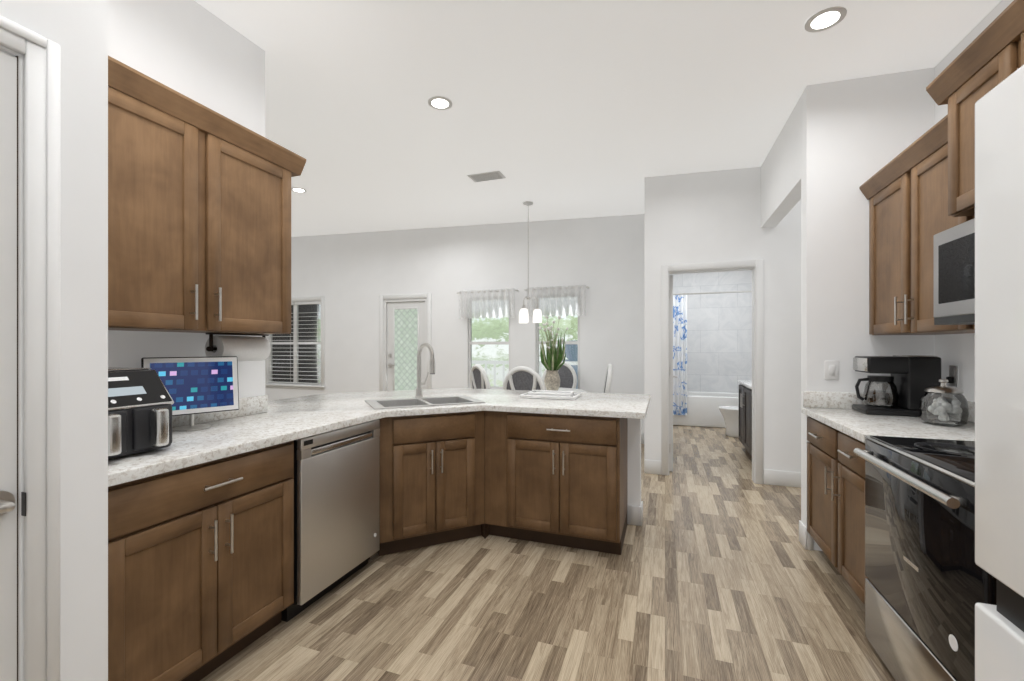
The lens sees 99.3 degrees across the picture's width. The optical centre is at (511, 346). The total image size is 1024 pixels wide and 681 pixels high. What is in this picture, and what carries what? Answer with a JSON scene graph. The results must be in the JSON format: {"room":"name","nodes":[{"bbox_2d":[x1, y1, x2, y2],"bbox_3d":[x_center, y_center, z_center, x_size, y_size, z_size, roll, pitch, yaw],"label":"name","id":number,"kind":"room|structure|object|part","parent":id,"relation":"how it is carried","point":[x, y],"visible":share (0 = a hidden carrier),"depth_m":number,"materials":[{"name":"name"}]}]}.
{"room":"dining room and kitchen","nodes":[
{"label":"dining room and kitchen","id":0,"kind":"room"},
{"bbox_2d":[0,0,107,680],"bbox_3d":[-1.632,-0.425,0.211,0.120,3.450,2.315,0,0,19],"label":"wall","id":1,"kind":"structure","parent":0,"point":[76,31],"depth_m":1.23,"materials":[{"name":"white paint"}]},
{"bbox_2d":[0,50,16,680],"bbox_3d":[-1.365,0.279,0.743,0.112,2.027,0.755,0,0,19],"label":"pantry door","id":2,"kind":"structure","parent":1,"relation":"in","point":[8,367],"depth_m":1.09,"materials":[{"name":"white paint"}]},
{"bbox_2d":[0,16,59,680],"bbox_3d":[-1.387,0.245,0.750,0.065,2.110,0.905,0,0,19],"label":"door frame","id":3,"kind":"structure","parent":1,"relation":"attached to","point":[40,503],"depth_m":1.13,"materials":[{"name":"white paint"}]},
{"bbox_2d":[108,0,264,397],"bbox_3d":[-1.729,-0.425,2.010,0.120,3.450,1.255,0,0,19],"label":"wall","id":4,"kind":"structure","parent":0,"point":[195,51],"depth_m":2.17,"materials":[{"name":"white paint"}]},
{"bbox_2d":[108,56,305,333],"bbox_3d":[-1.479,-0.554,1.977,0.370,0.964,1.025,0,0,19],"label":"upper cabinet","id":5,"kind":"object","parent":4,"relation":"attached to","point":[199,217],"visible":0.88,"depth_m":1.86,"materials":[{"name":"brown wood"}]},
{"bbox_2d":[205,333,270,360],"bbox_3d":[-1.446,0.003,2.294,0.134,0.147,0.332,0,0,19],"label":"paper towel holder","id":6,"kind":"object","parent":5,"relation":"attached to","point":[248,347],"visible":0.88,"depth_m":2.25,"materials":[{"name":"white paper"}]},
{"bbox_2d":[265,214,643,432],"bbox_3d":[-1.824,-0.425,7.172,7.799,3.450,0.120,0,0,19],"label":"wall","id":7,"kind":"structure","parent":0,"point":[350,277],"depth_m":6.72,"materials":[{"name":"white paint"}]},
{"bbox_2d":[265,296,324,389],"bbox_3d":[-3.937,-0.070,7.870,1.440,1.650,0.135,0,0,19],"label":"window shutters","id":8,"kind":"structure","parent":7,"relation":"in","point":[304,347],"depth_m":7.85,"materials":[{"name":"white paint"}]},
{"bbox_3d":[-3.937,-0.072,7.870,1.210,1.465,0.028,0,0,19],"label":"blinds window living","id":9,"kind":"part","parent":8,"relation":"part of","materials":[{"name":"white wood"}]},
{"bbox_2d":[379,293,430,390],"bbox_3d":[-1.723,0.220,7.126,0.980,2.160,0.137,0,0,19],"label":"door frame","id":10,"kind":"structure","parent":7,"relation":"attached to","point":[426,297],"depth_m":7.13,"materials":[{"name":"white paint"}]},
{"bbox_2d":[387,301,424,390],"bbox_3d":[-1.734,0.278,7.096,0.730,2.025,0.102,0,0,19],"label":"door","id":11,"kind":"structure","parent":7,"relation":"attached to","point":[405,330],"depth_m":7.12,"materials":[{"name":"white paint"}]},
{"bbox_2d":[457,288,517,318],"bbox_3d":[-0.378,-0.644,6.536,0.990,0.432,0.116,0,0,19],"label":"curtain","id":12,"kind":"object","parent":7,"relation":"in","point":[490,303],"depth_m":6.50,"materials":[{"name":"white fabric"}]},
{"bbox_2d":[467,317,509,389],"bbox_3d":[-0.350,-0.044,6.614,0.770,1.429,0.125,0,0,19],"label":"dining window","id":13,"kind":"structure","parent":7,"relation":"in","point":[470,343],"depth_m":6.67,"materials":[{"name":"clear glass"}]},
{"bbox_2d":[524,285,588,316],"bbox_3d":[0.627,-0.644,6.183,0.940,0.432,0.116,0,0,19],"label":"curtain window","id":14,"kind":"structure","parent":7,"relation":"in","point":[570,300],"depth_m":6.14,"materials":[{"name":"white fabric"}]},
{"bbox_2d":[535,315,579,388],"bbox_3d":[0.654,-0.044,6.260,0.720,1.429,0.125,0,0,19],"label":"dining window","id":15,"kind":"structure","parent":7,"relation":"in","point":[537,342],"depth_m":6.27,"materials":[{"name":"clear glass"}]},
{"bbox_2d":[641,433,643,443],"bbox_3d":[0.272,1.230,6.363,3.290,0.140,0.014,0,0,19],"label":"baseboard","id":16,"kind":"structure","parent":7,"relation":"attached to","point":[642,434],"depth_m":5.84,"materials":[{"name":"white paint"}]},
{"bbox_2d":[200,425,895,680],"bbox_3d":[-1.309,1.330,4.234,10.720,0.060,10.120,0,0,19],"label":"floor","id":17,"kind":"structure","parent":0,"point":[715,570],"depth_m":2.16,"materials":[{"name":"brown wood"}]},
{"bbox_2d":[108,440,293,680],"bbox_3d":[-1.401,0.862,1.763,0.658,0.876,0.759,0,0,19],"label":"base cabinet","id":18,"kind":"object","parent":17,"relation":"on","point":[200,571],"visible":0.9,"depth_m":1.60,"materials":[{"name":"brown wood"}]},
{"bbox_2d":[281,419,379,621],"bbox_3d":[-1.167,0.864,2.408,0.601,0.872,0.595,0,0,19],"label":"dishwasher","id":19,"kind":"object","parent":17,"relation":"on","point":[336,507],"visible":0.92,"depth_m":2.23,"materials":[{"name":"silver metal"}]},
{"bbox_2d":[377,411,484,555],"bbox_3d":[-0.590,0.862,2.995,0.683,0.876,0.558,0,0,-26],"label":"base cabinet","id":20,"kind":"object","parent":17,"relation":"on","point":[432,479],"visible":0.96,"depth_m":2.77,"materials":[{"name":"brown wood"}]},
{"bbox_2d":[470,364,490,388],"bbox_3d":[-0.191,0.751,5.238,0.553,1.102,0.504,0,0,-29],"label":"chair","id":21,"kind":"object","parent":17,"relation":"on","point":[479,379],"visible":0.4,"depth_m":5.09,"materials":[{"name":"white paint"}]},
{"bbox_2d":[481,411,500,538],"bbox_3d":[-0.332,0.862,3.261,0.493,0.876,0.498,0,0,19],"label":"base cabinet","id":22,"kind":"object","parent":17,"relation":"on","point":[492,418],"depth_m":2.92,"materials":[{"name":"brown wood"}]},
{"bbox_2d":[503,366,545,390],"bbox_3d":[0.224,0.751,4.759,0.504,1.102,0.553,0,0,27],"label":"chair","id":23,"kind":"object","parent":17,"relation":"on","point":[522,378],"visible":0.25,"depth_m":4.54,"materials":[{"name":"white paint"}]},
{"bbox_2d":[542,361,576,388],"bbox_3d":[0.596,0.751,5.914,0.504,1.102,0.553,0,0,19],"label":"chair","id":24,"kind":"object","parent":17,"relation":"on","point":[567,375],"visible":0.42,"depth_m":6.07,"materials":[{"name":"white paint"}]},
{"bbox_2d":[501,411,627,554],"bbox_3d":[0.400,0.862,3.036,0.740,0.876,0.603,0,0,19],"label":"base cabinet","id":25,"kind":"object","parent":17,"relation":"on","point":[557,479],"depth_m":2.76,"materials":[{"name":"brown wood"}]},
{"bbox_2d":[108,388,650,486],"bbox_3d":[-0.566,0.354,2.594,2.570,0.140,2.882,0,0,19],"label":"countertop","id":26,"kind":"structure","parent":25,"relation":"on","point":[252,423],"depth_m":2.45,"materials":[{"name":"stone"}]},
{"bbox_2d":[108,367,173,458],"bbox_3d":[-1.458,0.229,1.552,0.410,0.296,0.294,0,0,19],"label":"air fryer","id":27,"kind":"object","parent":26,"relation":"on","point":[140,401],"visible":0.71,"depth_m":1.54,"materials":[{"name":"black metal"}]},
{"bbox_2d":[141,356,238,430],"bbox_3d":[-1.498,0.215,2.043,0.190,0.338,0.360,0,0,19],"label":"television","id":28,"kind":"object","parent":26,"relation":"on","point":[196,385],"visible":0.94,"depth_m":2.04,"materials":[{"name":"white plastic"}]},
{"bbox_2d":[415,343,434,397],"bbox_3d":[-0.646,0.175,3.302,0.214,0.418,0.176,0,0,19],"label":"gooseneck faucet","id":29,"kind":"object","parent":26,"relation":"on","point":[419,392],"visible":1,"depth_m":3.31,"materials":[{"name":"silver metal"}]},
{"bbox_2d":[365,395,485,408],"bbox_3d":[-0.618,0.459,3.058,0.740,0.158,0.470,0,0,-26],"label":"double-bowl sink","id":30,"kind":"object","parent":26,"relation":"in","point":[413,402],"visible":0.33,"depth_m":3.14,"materials":[{"name":"metal"}]},
{"bbox_2d":[520,390,580,399],"bbox_3d":[0.302,0.365,3.360,0.420,0.039,0.280,0,0,19],"label":"tray stack","id":31,"kind":"object","parent":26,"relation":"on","point":[554,394],"visible":1,"depth_m":3.27,"materials":[{"name":"ceramic"}]},
{"bbox_2d":[539,316,568,390],"bbox_3d":[0.531,0.081,5.367,0.369,0.936,0.383,0,0,19],"label":"potted plant","id":32,"kind":"object","parent":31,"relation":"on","point":[554,356],"visible":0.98,"depth_m":5.30,"materials":[{"name":"green plant"}]},
{"bbox_2d":[558,388,586,391],"bbox_3d":[0.412,0.925,5.452,1.040,0.750,1.040,0,0,19],"label":"round dining table","id":33,"kind":"object","parent":17,"relation":"on","point":[569,389],"visible":0.15,"depth_m":5.50,"materials":[{"name":"white paint"}]},
{"bbox_2d":[603,364,612,392],"bbox_3d":[0.927,0.751,5.239,0.553,1.102,0.504,0,0,9],"label":"chair","id":34,"kind":"object","parent":17,"relation":"on","point":[607,380],"visible":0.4,"depth_m":5.02,"materials":[{"name":"white paint"}]},
{"bbox_2d":[673,391,738,427],"bbox_3d":[3.333,1.050,7.413,1.526,0.500,0.798,0,0,19],"label":"bathtub","id":35,"kind":"object","parent":17,"relation":"on","point":[703,410],"visible":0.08,"depth_m":7.08,"materials":[{"name":"white ceramic"}]},
{"bbox_2d":[719,406,738,437],"bbox_3d":[3.384,0.885,6.311,0.708,0.830,0.448,0,0,19],"label":"toilet","id":36,"kind":"object","parent":17,"relation":"on","point":[730,414],"visible":0.21,"depth_m":6.27,"materials":[{"name":"white ceramic"}]},
{"bbox_2d":[738,380,751,456],"bbox_3d":[2.947,0.794,4.915,0.591,1.011,1.230,0,0,19],"label":"bathroom vanity","id":37,"kind":"object","parent":17,"relation":"on","point":[745,412],"visible":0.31,"depth_m":5.13,"materials":[{"name":"brown wood"}]},
{"bbox_2d":[807,417,867,604],"bbox_3d":[2.024,0.862,2.252,0.690,0.876,0.941,0,0,19],"label":"base cabinet","id":38,"kind":"object","parent":17,"relation":"on","point":[836,497],"visible":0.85,"depth_m":2.27,"materials":[{"name":"brown wood"}]},
{"bbox_2d":[801,391,974,442],"bbox_3d":[2.031,0.354,2.252,0.678,0.140,0.940,0,0,19],"label":"countertop","id":39,"kind":"structure","parent":38,"relation":"on","point":[835,410],"depth_m":2.25,"materials":[{"name":"stone"}]},
{"bbox_2d":[852,355,940,417],"bbox_3d":[2.200,0.216,2.518,0.359,0.336,0.210,0,0,19],"label":"coffee maker","id":40,"kind":"object","parent":39,"relation":"on","point":[910,379],"visible":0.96,"depth_m":2.44,"materials":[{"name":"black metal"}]},
{"bbox_2d":[919,379,968,425],"bbox_3d":[2.152,0.272,2.169,0.176,0.226,0.176,0,0,19],"label":"jar","id":41,"kind":"object","parent":39,"relation":"on","point":[941,406],"visible":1,"depth_m":2.15,"materials":[{"name":"clear glass"}]},
{"bbox_2d":[853,436,995,680],"bbox_3d":[1.718,0.842,1.452,0.736,0.916,0.752,0,0,19],"label":"range","id":42,"kind":"object","parent":17,"relation":"on","point":[929,583],"visible":0.77,"depth_m":1.51,"materials":[{"name":"black glass"}]},
{"bbox_2d":[975,65,1023,680],"bbox_3d":[1.207,0.404,0.283,0.920,1.793,0.935,0,0,19],"label":"refrigerator","id":43,"kind":"object","parent":17,"relation":"on","point":[999,352],"visible":1,"depth_m":0.81,"materials":[{"name":"white plastic"}]},
{"bbox_2d":[194,0,1000,236],"bbox_3d":[-1.309,-1.867,4.234,10.720,0.713,10.120,0,0,19],"label":"ceiling","id":44,"kind":"structure","parent":0,"point":[565,109],"depth_m":2.90,"materials":[{"name":"white paint"}]},
{"bbox_2d":[291,187,306,192],"bbox_3d":[-2.531,-1.860,5.162,0.176,0.004,0.176,0,0,19],"label":"recessed light","id":45,"kind":"object","parent":44,"relation":"in","point":[298,190],"visible":0.98,"depth_m":5.17,"materials":[{"name":"white paint"}]},
{"bbox_2d":[428,96,451,109],"bbox_3d":[-0.515,-1.745,3.117,0.176,0.004,0.176,0,0,19],"label":"recessed light","id":46,"kind":"object","parent":44,"relation":"in","point":[439,103],"visible":1,"depth_m":3.11,"materials":[{"name":"white paint"}]},
{"bbox_2d":[467,171,505,182],"bbox_3d":[-0.263,-1.782,4.556,0.360,0.010,0.200,0,0,19],"label":"ceiling vent","id":47,"kind":"object","parent":44,"relation":"in","point":[487,176],"visible":0.98,"depth_m":4.54,"materials":[{"name":"grey metal"}]},
{"bbox_2d":[519,201,541,322],"bbox_3d":[0.207,-1.056,5.440,0.312,1.503,0.303,0,0,19],"label":"dining pendant light","id":48,"kind":"object","parent":44,"relation":"hanging from","point":[524,315],"visible":1,"depth_m":5.42,"materials":[{"name":"white glass"}]},
{"bbox_2d":[804,6,846,32],"bbox_3d":[1.596,-1.665,2.216,0.176,0.004,0.176,0,0,19],"label":"recessed light","id":49,"kind":"object","parent":44,"relation":"in","point":[825,19],"visible":1,"depth_m":2.21,"materials":[{"name":"white paint"}]},
{"bbox_2d":[669,270,751,392],"bbox_3d":[3.486,-0.425,7.848,1.528,3.450,0.120,0,0,19],"label":"tiled wall","id":50,"kind":"structure","parent":0,"point":[719,342],"depth_m":7.72,"materials":[{"name":"tile"}]},
{"bbox_2d":[644,167,800,474],"bbox_3d":[2.765,-0.425,4.063,2.920,3.450,0.120,0,0,19],"label":"wall","id":51,"kind":"structure","parent":0,"point":[704,217],"depth_m":4.21,"materials":[{"name":"white paint"}]},
{"bbox_2d":[656,460,659,471],"bbox_3d":[2.005,1.230,5.920,0.014,0.140,2.860,0,0,19],"label":"baseboard","id":52,"kind":"structure","parent":51,"relation":"attached to","point":[657,462],"depth_m":4.43,"materials":[{"name":"white paint"}]},
{"bbox_2d":[669,275,677,470],"bbox_3d":[1.806,0.274,4.864,0.101,2.037,0.774,0,0,19],"label":"door","id":53,"kind":"structure","parent":51,"relation":"in","point":[671,375],"depth_m":4.52,"materials":[{"name":"white paint"}]},
{"bbox_2d":[661,259,763,483],"bbox_3d":[1.972,0.235,4.332,0.915,2.130,0.137,0,0,19],"label":"door frame","id":54,"kind":"structure","parent":51,"relation":"attached to","point":[758,372],"depth_m":4.19,"materials":[{"name":"white paint"}]},
{"bbox_2d":[764,469,800,487],"bbox_3d":[3.195,1.230,3.840,1.720,0.140,0.014,0,0,19],"label":"baseboard","id":55,"kind":"structure","parent":51,"relation":"attached to","point":[771,477],"depth_m":4.07,"materials":[{"name":"white paint"}]},
{"bbox_2d":[761,96,800,227],"bbox_3d":[2.208,-1.640,3.506,0.120,1.020,1.298,0,0,19],"label":"wall","id":56,"kind":"structure","parent":0,"point":[780,182],"depth_m":3.40,"materials":[{"name":"white paint"}]},
{"bbox_2d":[628,67,934,550],"bbox_3d":[1.338,-0.425,3.075,4.957,3.450,0.150,0,0,19],"label":"wall","id":57,"kind":"structure","parent":0,"point":[856,133],"depth_m":2.74,"materials":[{"name":"white paint"}]},
{"bbox_2d":[825,361,838,379],"bbox_3d":[2.022,0.147,2.749,0.076,0.120,0.009,0,0,19],"label":"switch plate","id":58,"kind":"object","parent":57,"relation":"attached to","point":[831,370],"visible":1,"depth_m":2.75,"materials":[{"name":"white plastic"}]},
{"bbox_2d":[935,0,1013,401],"bbox_3d":[1.774,-0.425,0.314,0.120,3.450,4.769,0,0,19],"label":"wall","id":59,"kind":"structure","parent":0,"point":[958,350],"depth_m":2.35,"materials":[{"name":"white paint"}]},
{"bbox_2d":[859,114,974,334],"bbox_3d":[2.177,-0.533,2.200,0.368,0.923,0.939,0,0,19],"label":"upper cabinet","id":60,"kind":"object","parent":59,"relation":"attached to","point":[905,192],"visible":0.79,"depth_m":2.26,"materials":[{"name":"brown wood"}]},
{"bbox_2d":[946,365,957,386],"bbox_3d":[2.403,0.232,2.420,0.088,0.259,0.072,0,0,19],"label":"outlet","id":61,"kind":"object","parent":59,"relation":"attached to","point":[952,378],"visible":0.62,"depth_m":2.40,"materials":[{"name":"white plastic"}]},
{"bbox_2d":[934,218,974,324],"bbox_3d":[1.833,-0.282,1.412,0.489,0.380,0.754,0,0,19],"label":"microwave","id":62,"kind":"object","parent":59,"relation":"attached to","point":[954,275],"visible":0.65,"depth_m":1.69,"materials":[{"name":"metal"}]},
{"bbox_2d":[926,0,1023,216],"bbox_3d":[1.865,-0.832,1.425,0.443,0.580,0.813,0,0,19],"label":"upper cabinet","id":63,"kind":"object","parent":59,"relation":"attached to","point":[988,58],"visible":0.52,"depth_m":1.68,"materials":[{"name":"brown wood"}]},
{"bbox_3d":[2.096,-0.425,6.382,0.120,3.450,3.809,0,0,19],"label":"wall","id":64,"kind":"structure","parent":0,"visible":0},
{"bbox_2d":[673,291,751,415],"bbox_3d":[3.189,0.117,7.003,1.526,2.005,0.044,0,0,19],"label":"curtain","id":65,"kind":"object","parent":64,"relation":"attached to","point":[680,352],"visible":0.54,"depth_m":7.15,"materials":[{"name":"white fabric"}]},
{"label":"outside","id":66,"kind":"structure","parent":0,"visible":0},
{"bbox_2d":[472,340,577,388],"bbox_3d":[-4.772,0.635,10.861,15.790,1.570,4.875,0,0,19],"label":"lawn","id":67,"kind":"structure","parent":66,"point":[568,357],"depth_m":9.07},
{"bbox_2d":[472,315,577,386],"bbox_3d":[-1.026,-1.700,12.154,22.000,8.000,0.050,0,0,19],"label":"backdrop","id":68,"kind":"structure","parent":66,"point":[497,337],"depth_m":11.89,"materials":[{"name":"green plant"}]}
]}

